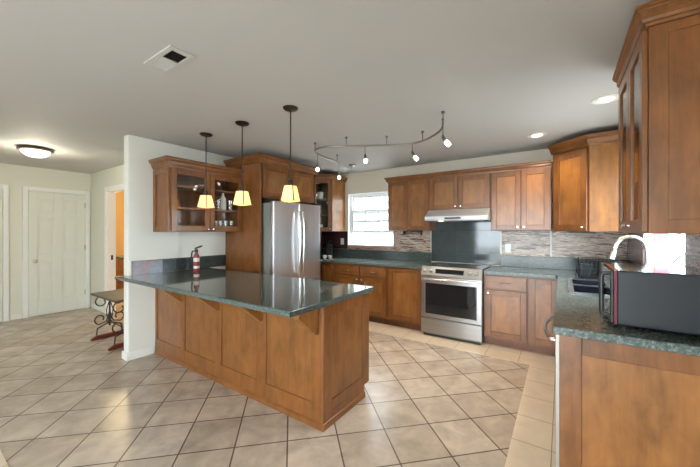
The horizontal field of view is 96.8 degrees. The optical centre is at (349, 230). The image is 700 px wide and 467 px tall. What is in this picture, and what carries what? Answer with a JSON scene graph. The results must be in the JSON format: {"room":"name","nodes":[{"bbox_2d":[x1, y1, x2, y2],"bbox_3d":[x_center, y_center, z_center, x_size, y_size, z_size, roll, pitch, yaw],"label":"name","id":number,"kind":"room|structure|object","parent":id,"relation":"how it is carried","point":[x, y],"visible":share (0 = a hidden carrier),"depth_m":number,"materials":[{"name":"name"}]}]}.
{"room":"kitchen","nodes":[
{"label":"kitchen","id":0,"kind":"room"},
{"bbox_2d":[0,163,90,321],"bbox_3d":[-6.135,0.175,3.713,0.120,2.430,4.820,0,0,34],"label":"wall","id":1,"kind":"structure","parent":0,"point":[15,176],"depth_m":4.93,"materials":[{"name":"beige paint"}]},
{"bbox_2d":[0,189,1,320],"bbox_3d":[-5.509,0.366,4.440,0.094,2.023,0.743,0,0,34],"label":"door","id":2,"kind":"structure","parent":1,"relation":"in","point":[0,189],"depth_m":4.75,"materials":[{"name":"white wood"}]},
{"bbox_2d":[0,184,8,321],"bbox_3d":[-5.532,0.338,4.461,0.032,2.105,0.867,0,0,34],"label":"trim","id":3,"kind":"structure","parent":1,"relation":"attached to","point":[4,187],"depth_m":4.78,"materials":[{"name":"white"}]},
{"bbox_2d":[11,314,20,319],"bbox_3d":[-5.250,1.350,4.892,0.012,0.080,0.115,0,0,34],"label":"baseboard","id":4,"kind":"structure","parent":1,"relation":"attached to","point":[16,316],"depth_m":4.88,"materials":[{"name":"white"}]},
{"bbox_2d":[22,186,89,317],"bbox_3d":[-4.966,0.338,5.291,0.032,2.105,0.847,0,0,34],"label":"trim","id":5,"kind":"structure","parent":1,"relation":"attached to","point":[25,189],"depth_m":4.99,"materials":[{"name":"white"}]},
{"bbox_2d":[28,191,85,316],"bbox_3d":[-4.938,0.366,5.277,0.094,2.023,0.723,0,0,34],"label":"door","id":6,"kind":"structure","parent":1,"relation":"in","point":[56,221],"depth_m":5.27,"materials":[{"name":"white wood"}]},
{"bbox_2d":[91,164,123,307],"bbox_3d":[-4.229,0.175,5.403,5.164,2.430,0.120,0,0,34],"label":"wall","id":7,"kind":"structure","parent":0,"point":[113,176],"depth_m":5.45,"materials":[{"name":"beige paint"}]},
{"bbox_2d":[92,304,103,312],"bbox_3d":[-4.412,1.350,5.448,0.610,0.080,0.012,0,0,34],"label":"baseboard","id":8,"kind":"structure","parent":7,"relation":"attached to","point":[94,306],"depth_m":5.42,"materials":[{"name":"white"}]},
{"bbox_2d":[104,184,123,313],"bbox_3d":[-3.686,0.328,5.022,1.040,2.125,0.138,0,0,34],"label":"trim","id":9,"kind":"structure","parent":7,"relation":"attached to","point":[110,192],"depth_m":5.25,"materials":[{"name":"white paint"}]},
{"bbox_2d":[116,191,123,255],"bbox_3d":[-5.918,0.175,7.402,0.120,2.430,1.280,0,0,34],"label":"wall","id":10,"kind":"structure","parent":0,"point":[120,195],"depth_m":7.66,"materials":[{"name":"brown paint"}]},
{"bbox_2d":[124,134,320,352],"bbox_3d":[-1.512,0.175,4.699,0.115,2.430,3.240,0,0,34],"label":"wall partition","id":11,"kind":"structure","parent":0,"point":[140,241],"depth_m":3.46,"materials":[{"name":"white paint"}]},
{"bbox_2d":[122,351,127,360],"bbox_3d":[-2.429,1.347,3.356,0.140,0.085,0.012,0,0,34],"label":"baseboard","id":12,"kind":"structure","parent":11,"relation":"attached to","point":[124,354],"depth_m":3.34,"materials":[{"name":"white"}]},
{"bbox_2d":[128,346,153,360],"bbox_3d":[-2.301,1.347,3.430,0.012,0.085,0.256,0,0,34],"label":"baseboard","id":13,"kind":"structure","parent":11,"relation":"attached to","point":[150,350],"depth_m":3.42,"materials":[{"name":"white"}]},
{"bbox_2d":[132,255,225,274],"bbox_3d":[-2.033,0.402,3.820,0.013,0.153,1.130,0,0,34],"label":"tile backsplash","id":14,"kind":"structure","parent":11,"relation":"attached to","point":[140,267],"depth_m":3.70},
{"bbox_2d":[148,155,243,231],"bbox_3d":[-1.822,-0.393,3.774,0.413,0.805,0.966,0,0,34],"label":"upper cabinet","id":15,"kind":"object","parent":11,"relation":"attached to","point":[178,183],"visible":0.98,"depth_m":3.69,"materials":[{"name":"brown wood"}]},
{"bbox_2d":[177,185,234,194],"bbox_3d":[-1.835,-0.499,3.819,0.315,0.018,0.870,0,0,34],"label":"shelf","id":16,"kind":"object","parent":15,"relation":"attached to","point":[180,189],"depth_m":3.83,"materials":[{"name":"brown wood"}]},
{"bbox_2d":[177,207,236,212],"bbox_3d":[-1.835,-0.259,3.819,0.315,0.018,0.870,0,0,34],"label":"shelf","id":17,"kind":"object","parent":15,"relation":"attached to","point":[179,209],"depth_m":3.83,"materials":[{"name":"brown wood"}]},
{"bbox_2d":[220,193,225,209],"bbox_3d":[-1.614,-0.374,3.952,0.072,0.211,0.072,0,0,34],"label":"bottle","id":18,"kind":"object","parent":15,"relation":"on","point":[222,199],"visible":0.88,"depth_m":3.92,"materials":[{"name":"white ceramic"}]},
{"bbox_2d":[316,174,347,230],"bbox_3d":[-0.492,-0.480,5.541,0.620,0.970,0.697,0,0,34],"label":"upper cabinet","id":19,"kind":"object","parent":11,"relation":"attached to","point":[332,205],"visible":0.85,"depth_m":5.50,"materials":[{"name":"brown wood"}]},
{"bbox_2d":[317,192,322,198],"bbox_3d":[-0.524,-0.617,5.442,0.120,0.120,0.120,0,0,34],"label":"pitcher","id":20,"kind":"object","parent":19,"relation":"on","point":[319,194],"visible":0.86,"depth_m":5.39,"materials":[{"name":"silver metal"}]},
{"bbox_2d":[316,198,327,202],"bbox_3d":[-0.512,-0.548,5.582,0.517,0.016,0.626,0,0,34],"label":"shelf","id":21,"kind":"object","parent":19,"relation":"attached to","point":[317,200],"depth_m":5.51,"materials":[{"name":"brown wood"}]},
{"bbox_2d":[0,302,554,466],"bbox_3d":[-2.865,1.448,3.165,10.100,0.123,7.900,0,0,34],"label":"floor","id":22,"kind":"structure","parent":0,"point":[67,400],"depth_m":2.40,"materials":[{"name":"tile"}]},
{"bbox_2d":[90,289,123,350],"bbox_3d":[-2.915,1.095,3.925,0.800,0.590,0.400,0,0,34],"label":"console table","id":23,"kind":"object","parent":22,"relation":"on","point":[115,296],"visible":0.73,"depth_m":3.97,"materials":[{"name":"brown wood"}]},
{"bbox_2d":[116,255,123,289],"bbox_3d":[-4.422,0.963,6.560,1.240,0.855,0.666,0,0,34],"label":"vanity","id":24,"kind":"object","parent":22,"relation":"on","point":[119,259],"visible":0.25,"depth_m":6.44,"materials":[{"name":"brown wood"}]},
{"bbox_2d":[155,288,368,431],"bbox_3d":[-1.083,0.954,3.026,2.478,0.872,0.820,0,0,34],"label":"base cabinet","id":25,"kind":"object","parent":22,"relation":"on","point":[312,367],"visible":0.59,"depth_m":2.51,"materials":[{"name":"brown wood"}]},
{"bbox_2d":[115,267,373,317],"bbox_3d":[-1.144,0.498,2.989,2.591,0.038,1.010,0,0,34],"label":"countertop","id":26,"kind":"structure","parent":25,"relation":"on","point":[284,296],"depth_m":2.61,"materials":[{"name":"stone"}]},
{"bbox_2d":[191,245,202,270],"bbox_3d":[-1.827,0.326,3.709,0.069,0.305,0.141,0,0,34],"label":"fire extinguisher","id":27,"kind":"object","parent":26,"relation":"on","point":[196,259],"visible":1,"depth_m":3.68,"materials":[{"name":"red paint"}]},
{"bbox_2d":[223,153,319,273],"bbox_3d":[-1.110,0.217,4.485,0.789,2.345,1.138,0,0,34],"label":"cabinet","id":28,"kind":"object","parent":22,"relation":"on","point":[264,176],"visible":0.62,"depth_m":4.07,"materials":[{"name":"brown wood"}]},
{"bbox_2d":[261,200,319,279],"bbox_3d":[-0.982,0.500,4.410,0.848,1.780,0.900,0,0,34],"label":"refrigerator","id":29,"kind":"object","parent":22,"relation":"on","point":[290,232],"visible":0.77,"depth_m":4.10,"materials":[{"name":"grey metal"}]},
{"bbox_2d":[322,262,335,281],"bbox_3d":[-0.202,0.954,5.382,0.280,0.872,0.626,0,0,34],"label":"base cabinet","id":30,"kind":"object","parent":22,"relation":"on","point":[328,269],"visible":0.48,"depth_m":5.14,"materials":[{"name":"brown wood"}]},
{"bbox_2d":[336,263,389,324],"bbox_3d":[0.306,0.954,5.030,0.950,0.872,0.635,0,0,34],"label":"base cabinet","id":31,"kind":"object","parent":22,"relation":"on","point":[376,277],"visible":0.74,"depth_m":4.68,"materials":[{"name":"brown wood"}]},
{"bbox_2d":[320,248,434,268],"bbox_3d":[0.106,0.422,4.954,2.271,0.189,0.994,0,0,34],"label":"countertop","id":32,"kind":"structure","parent":31,"relation":"on","point":[400,259],"depth_m":5.03,"materials":[{"name":"stone"}]},
{"bbox_2d":[326,241,332,257],"bbox_3d":[-0.366,0.326,5.616,0.100,0.300,0.169,0,0,6],"label":"knife block","id":33,"kind":"object","parent":32,"relation":"on","point":[329,251],"visible":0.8,"depth_m":5.56,"materials":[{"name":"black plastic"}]},
{"bbox_2d":[388,267,421,330],"bbox_3d":[0.923,0.954,4.614,0.535,0.872,0.626,0,0,34],"label":"base cabinet","id":34,"kind":"object","parent":22,"relation":"on","point":[404,284],"visible":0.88,"depth_m":4.38,"materials":[{"name":"brown wood"}]},
{"bbox_2d":[421,262,491,344],"bbox_3d":[1.435,0.928,4.196,0.763,0.924,0.710,0,0,34],"label":"range","id":35,"kind":"object","parent":22,"relation":"on","point":[452,294],"visible":1,"depth_m":3.94,"materials":[{"name":"grey metal"}]},
{"bbox_2d":[424,262,491,269],"bbox_3d":[1.468,0.476,4.243,0.763,0.016,0.585,0,0,34],"label":"cooktop","id":36,"kind":"object","parent":35,"relation":"in","point":[462,266],"depth_m":4.12,"materials":[{"name":"silver glass"}]},
{"bbox_2d":[484,274,527,350],"bbox_3d":[1.978,0.954,3.889,0.468,0.872,0.635,0,0,34],"label":"base cabinet","id":37,"kind":"object","parent":22,"relation":"on","point":[505,296],"visible":0.93,"depth_m":3.66,"materials":[{"name":"brown wood"}]},
{"bbox_2d":[528,277,556,355],"bbox_3d":[2.313,0.954,3.682,0.315,0.872,0.600,0,0,34],"label":"base cabinet","id":38,"kind":"object","parent":22,"relation":"on","point":[541,291],"visible":0.76,"depth_m":3.47,"materials":[{"name":"brown wood"}]},
{"bbox_2d":[543,316,558,466],"bbox_3d":[1.469,0.956,1.706,0.696,0.868,0.605,0,0,34],"label":"dishwasher","id":39,"kind":"object","parent":22,"relation":"on","point":[556,339],"visible":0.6,"depth_m":1.61,"materials":[{"name":"grey"}]},
{"bbox_2d":[559,335,699,466],"bbox_3d":[1.330,0.954,1.412,0.629,0.872,0.030,0,0,34],"label":"end panel","id":40,"kind":"object","parent":22,"relation":"on","point":[620,405],"visible":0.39,"depth_m":1.44,"materials":[{"name":"brown wood"}]},
{"bbox_3d":[2.021,0.954,2.462,0.626,0.872,1.255,0,0,34],"label":"base cabinet","id":41,"kind":"object","parent":22,"relation":"on","visible":0},
{"bbox_2d":[483,255,699,356],"bbox_3d":[1.764,0.422,2.736,1.407,0.189,2.789,0,0,34],"label":"countertop","id":42,"kind":"structure","parent":41,"relation":"on","point":[576,315],"depth_m":1.75,"materials":[{"name":"stone"}]},
{"bbox_2d":[567,278,598,294],"bbox_3d":[2.109,0.579,2.613,0.454,0.223,0.849,0,0,34],"label":"sink","id":43,"kind":"object","parent":42,"relation":"in","point":[579,286],"visible":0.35,"depth_m":2.70,"materials":[{"name":"silver"}]},
{"bbox_2d":[576,257,621,279],"bbox_3d":[2.519,0.379,3.160,0.340,0.194,0.420,0,0,34],"label":"dish rack","id":44,"kind":"object","parent":42,"relation":"on","point":[586,269],"visible":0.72,"depth_m":3.07,"materials":[{"name":"grey metal"}]},
{"bbox_2d":[581,263,592,277],"bbox_3d":[2.353,0.393,3.095,0.100,0.136,0.095,0,0,34],"label":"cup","id":45,"kind":"object","parent":44,"relation":"on","point":[586,268],"depth_m":3.06,"materials":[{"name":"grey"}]},
{"bbox_2d":[576,273,598,279],"bbox_3d":[2.519,0.469,3.160,0.340,0.014,0.420,0,0,34],"label":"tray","id":46,"kind":"object","parent":44,"relation":"on","point":[595,276],"depth_m":3.06,"materials":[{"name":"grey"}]},
{"bbox_2d":[608,235,649,263],"bbox_3d":[2.147,0.253,2.385,0.260,0.445,0.119,0,0,34],"label":"faucet","id":47,"kind":"object","parent":42,"relation":"on","point":[612,253],"visible":0.58,"depth_m":2.39,"materials":[{"name":"silver metal"}]},
{"bbox_2d":[599,262,699,335],"bbox_3d":[1.571,0.335,1.634,0.446,0.282,0.492,0,0,34],"label":"microwave","id":48,"kind":"object","parent":42,"relation":"on","point":[647,296],"visible":1,"depth_m":1.46,"materials":[{"name":"grey metal"}]},
{"bbox_2d":[0,0,654,174],"bbox_3d":[-2.865,-1.100,3.165,10.100,0.120,7.900,0,0,34],"label":"ceiling","id":49,"kind":"structure","parent":0,"point":[75,80],"depth_m":2.08,"materials":[{"name":"grey paint"}]},
{"bbox_2d":[16,145,53,157],"bbox_3d":[-3.935,-0.982,3.895,0.340,0.115,0.340,0,0,34],"label":"ceiling light","id":50,"kind":"object","parent":49,"relation":"attached to","point":[33,151],"visible":1,"depth_m":3.81,"materials":[{"name":"white glass"}]},
{"bbox_2d":[144,45,195,73],"bbox_3d":[-1.094,-1.034,1.884,0.330,0.010,0.150,0,0,34],"label":"ceiling vent","id":51,"kind":"object","parent":49,"relation":"in","point":[171,58],"visible":1,"depth_m":1.87,"materials":[{"name":"grey paint"}]},
{"bbox_2d":[197,132,214,207],"bbox_3d":[-1.543,-0.643,3.335,0.132,0.791,0.133,0,0,17],"label":"pendant light","id":52,"kind":"object","parent":49,"relation":"hanging from","point":[205,201],"visible":1,"depth_m":3.31,"materials":[{"name":"white"}]},
{"bbox_2d":[232,121,251,205],"bbox_3d":[-1.035,-0.643,2.988,0.132,0.791,0.133,0,0,17],"label":"pendant light","id":53,"kind":"object","parent":49,"relation":"hanging from","point":[241,197],"visible":1,"depth_m":2.96,"materials":[{"name":"white"}]},
{"bbox_2d":[280,105,300,201],"bbox_3d":[-0.502,-0.643,2.624,0.132,0.791,0.133,0,0,17],"label":"pendant light","id":54,"kind":"object","parent":49,"relation":"hanging from","point":[290,192],"visible":1,"depth_m":2.59,"materials":[{"name":"yellow glass"}]},
{"bbox_2d":[314,111,450,178],"bbox_3d":[0.094,-0.877,3.642,0.958,0.324,2.450,0,0,-23],"label":"track light","id":55,"kind":"object","parent":49,"relation":"attached to","point":[447,143],"visible":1,"depth_m":3.40,"materials":[{"name":"grey metal"}]},
{"bbox_2d":[527,132,546,137],"bbox_3d":[2.026,-1.032,3.369,0.184,0.015,0.184,0,0,34],"label":"recessed light","id":56,"kind":"object","parent":49,"relation":"in","point":[541,134],"visible":1,"depth_m":3.34,"materials":[{"name":"white"}]},
{"bbox_2d":[591,94,618,103],"bbox_3d":[2.016,-1.032,2.450,0.184,0.015,0.184,0,0,34],"label":"recessed light","id":57,"kind":"object","parent":49,"relation":"in","point":[605,99],"visible":0.95,"depth_m":2.43,"materials":[{"name":"white"}]},
{"bbox_2d":[321,149,613,280],"bbox_3d":[1.370,0.175,4.785,4.670,2.430,0.150,0,0,34],"label":"wall","id":58,"kind":"structure","parent":0,"point":[368,181],"depth_m":4.78,"materials":[{"name":"beige paint"}]},
{"bbox_2d":[322,231,347,248],"bbox_3d":[-0.293,0.167,5.822,0.606,0.319,0.009,0,0,34],"label":"tile backsplash","id":59,"kind":"structure","parent":58,"relation":"attached to","point":[335,237],"depth_m":5.80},
{"bbox_2d":[348,191,387,245],"bbox_3d":[0.361,-0.207,5.424,0.916,0.925,0.070,0,0,34],"label":"trim","id":60,"kind":"structure","parent":58,"relation":"attached to","point":[380,191],"depth_m":5.66,"materials":[{"name":"white"}]},
{"bbox_2d":[350,192,392,245],"bbox_3d":[0.398,-0.207,5.478,0.916,0.925,0.060,0,0,34],"label":"window","id":61,"kind":"structure","parent":58,"relation":"in","point":[353,211],"depth_m":5.54,"materials":[{"name":"white plastic"}]},
{"bbox_2d":[348,245,400,250],"bbox_3d":[0.395,0.291,5.353,1.040,0.070,0.009,0,0,34],"label":"window sill","id":62,"kind":"structure","parent":58,"relation":"attached to","point":[388,248],"depth_m":5.32,"materials":[{"name":"wood"}]},
{"bbox_2d":[393,231,400,246],"bbox_3d":[0.771,0.126,5.096,0.126,0.257,0.009,0,0,34],"label":"tile backsplash","id":63,"kind":"structure","parent":58,"relation":"attached to","point":[396,234],"depth_m":5.09,"materials":[{"name":"stone"}]},
{"bbox_2d":[384,173,435,230],"bbox_3d":[0.920,-0.415,4.787,0.711,0.820,0.352,0,0,34],"label":"upper cabinet","id":64,"kind":"object","parent":58,"relation":"attached to","point":[408,196],"visible":1,"depth_m":4.64,"materials":[{"name":"brown wood"}]},
{"bbox_2d":[401,231,430,251],"bbox_3d":[1.033,0.162,4.917,0.505,0.329,0.009,0,0,34],"label":"tile backsplash","id":65,"kind":"structure","parent":58,"relation":"attached to","point":[409,242],"depth_m":4.90,"materials":[{"name":"tile"}]},
{"bbox_2d":[428,167,490,209],"bbox_3d":[1.553,-0.560,4.355,0.818,0.530,0.352,0,0,34],"label":"upper cabinet","id":66,"kind":"object","parent":58,"relation":"attached to","point":[465,188],"visible":0.94,"depth_m":4.21,"materials":[{"name":"brown wood"}]},
{"bbox_2d":[425,208,490,221],"bbox_3d":[1.508,-0.211,4.288,0.812,0.165,0.490,0,0,34],"label":"range hood","id":67,"kind":"object","parent":66,"relation":"attached to","point":[480,214],"visible":0.89,"depth_m":4.11,"materials":[{"name":"metal"}]},
{"bbox_2d":[431,221,499,264],"bbox_3d":[1.644,0.083,4.500,0.955,0.755,0.011,0,0,34],"label":"tile backsplash","id":68,"kind":"structure","parent":58,"relation":"attached to","point":[460,242],"depth_m":4.47,"materials":[{"name":"stone"}]},
{"bbox_2d":[500,231,501,254],"bbox_3d":[2.048,0.162,4.223,0.022,0.328,0.012,0,0,34],"label":"trim","id":69,"kind":"structure","parent":58,"relation":"attached to","point":[500,231],"depth_m":4.22,"materials":[{"name":"white"}]},
{"bbox_2d":[490,160,551,230],"bbox_3d":[2.163,-0.415,3.939,0.655,0.820,0.352,0,0,34],"label":"upper cabinet","id":70,"kind":"object","parent":58,"relation":"attached to","point":[521,193],"visible":1,"depth_m":3.80,"materials":[{"name":"brown wood"}]},
{"bbox_2d":[502,231,549,256],"bbox_3d":[2.287,0.162,4.062,0.550,0.329,0.009,0,0,34],"label":"tile backsplash","id":71,"kind":"structure","parent":58,"relation":"attached to","point":[523,243],"depth_m":4.04,"materials":[{"name":"tile"}]},
{"bbox_2d":[505,244,510,252],"bbox_3d":[2.117,0.230,4.168,0.072,0.116,0.008,0,0,34],"label":"outlet plate","id":72,"kind":"object","parent":71,"relation":"attached to","point":[507,246],"visible":1,"depth_m":4.16,"materials":[{"name":"white plastic"}]},
{"bbox_2d":[550,231,551,256],"bbox_3d":[2.521,0.162,3.900,0.018,0.328,0.012,0,0,34],"label":"trim","id":73,"kind":"structure","parent":58,"relation":"attached to","point":[550,231],"depth_m":3.90,"materials":[{"name":"white"}]},
{"bbox_2d":[547,130,618,231],"bbox_3d":[2.620,-0.487,3.416,0.760,0.985,0.701,0,0,34],"label":"upper cabinet","id":74,"kind":"object","parent":58,"relation":"attached to","point":[585,167],"visible":0.8,"depth_m":3.21,"materials":[{"name":"brown wood"}]},
{"bbox_2d":[552,231,627,259],"bbox_3d":[2.825,0.166,3.695,0.713,0.320,0.009,0,0,34],"label":"tile backsplash","id":75,"kind":"structure","parent":58,"relation":"attached to","point":[566,244],"depth_m":3.69,"materials":[{"name":"tile"}]},
{"bbox_2d":[643,234,666,263],"bbox_3d":[1.095,0.175,0.372,0.150,2.430,7.450,0,0,34],"label":"wall","id":76,"kind":"structure","parent":0,"point":[643,234],"depth_m":2.78,"materials":[{"name":"white paint"}]},
{"bbox_2d":[628,233,642,263],"bbox_3d":[2.910,0.166,3.176,0.009,0.320,0.748,0,0,34],"label":"tile backsplash","id":77,"kind":"structure","parent":76,"relation":"attached to","point":[635,248],"depth_m":3.13,"materials":[{"name":"tile"}]},
{"bbox_2d":[644,234,660,264],"bbox_3d":[2.392,-0.185,2.345,0.070,0.950,1.190,0,0,34],"label":"trim","id":78,"kind":"structure","parent":76,"relation":"attached to","point":[649,238],"depth_m":2.82,"materials":[{"name":"white paint"}]},
{"bbox_2d":[612,0,699,233],"bbox_3d":[1.623,-0.488,1.591,0.351,1.000,0.782,0,0,34],"label":"upper cabinet","id":79,"kind":"object","parent":76,"relation":"attached to","point":[656,75],"visible":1,"depth_m":1.35,"materials":[{"name":"brown wood"}]},
{"bbox_2d":[635,178,638,187],"bbox_3d":[1.666,-0.277,1.600,0.263,0.018,0.684,0,0,34],"label":"shelf","id":80,"kind":"object","parent":79,"relation":"attached to","point":[636,181],"depth_m":1.76,"materials":[{"name":"brown wood"}]},
{"bbox_2d":[636,127,638,142],"bbox_3d":[1.666,-0.557,1.600,0.263,0.018,0.684,0,0,34],"label":"shelf","id":81,"kind":"object","parent":79,"relation":"attached to","point":[637,133],"depth_m":1.79,"materials":[{"name":"brown wood"}]},
{"bbox_2d":[654,242,682,265],"bbox_3d":[2.446,-0.185,2.308,0.060,0.950,1.190,0,0,34],"label":"window","id":82,"kind":"structure","parent":76,"relation":"in","point":[659,250],"depth_m":2.77,"materials":[{"name":"white glass"}]},
{"bbox_2d":[654,234,669,245],"bbox_3d":[2.465,0.007,2.460,0.008,0.215,0.090,0,0,-41],"label":"suncatcher","id":83,"kind":"object","parent":82,"relation":"hanging from","point":[663,239],"visible":0.56,"depth_m":2.46,"materials":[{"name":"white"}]},
{"bbox_2d":[685,234,699,267],"bbox_3d":[1.798,0.171,1.546,0.009,0.310,0.780,0,0,34],"label":"tile backsplash","id":84,"kind":"structure","parent":76,"relation":"attached to","point":[692,241],"depth_m":1.76,"materials":[{"name":"tile"}]},
{"label":"outside","id":85,"kind":"structure","parent":0,"visible":0},
{"bbox_2d":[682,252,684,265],"bbox_3d":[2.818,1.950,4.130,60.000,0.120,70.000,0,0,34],"label":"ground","id":86,"kind":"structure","parent":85,"point":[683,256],"depth_m":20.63,"materials":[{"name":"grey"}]},
{"bbox_2d":[354,196,681,264],"bbox_3d":[0.200,-0.460,10.940,16.000,4.700,0.300,0,0,34],"label":"sky","id":87,"kind":"structure","parent":86,"relation":"on","point":[674,248],"depth_m":10.28,"materials":[{"name":"white"}]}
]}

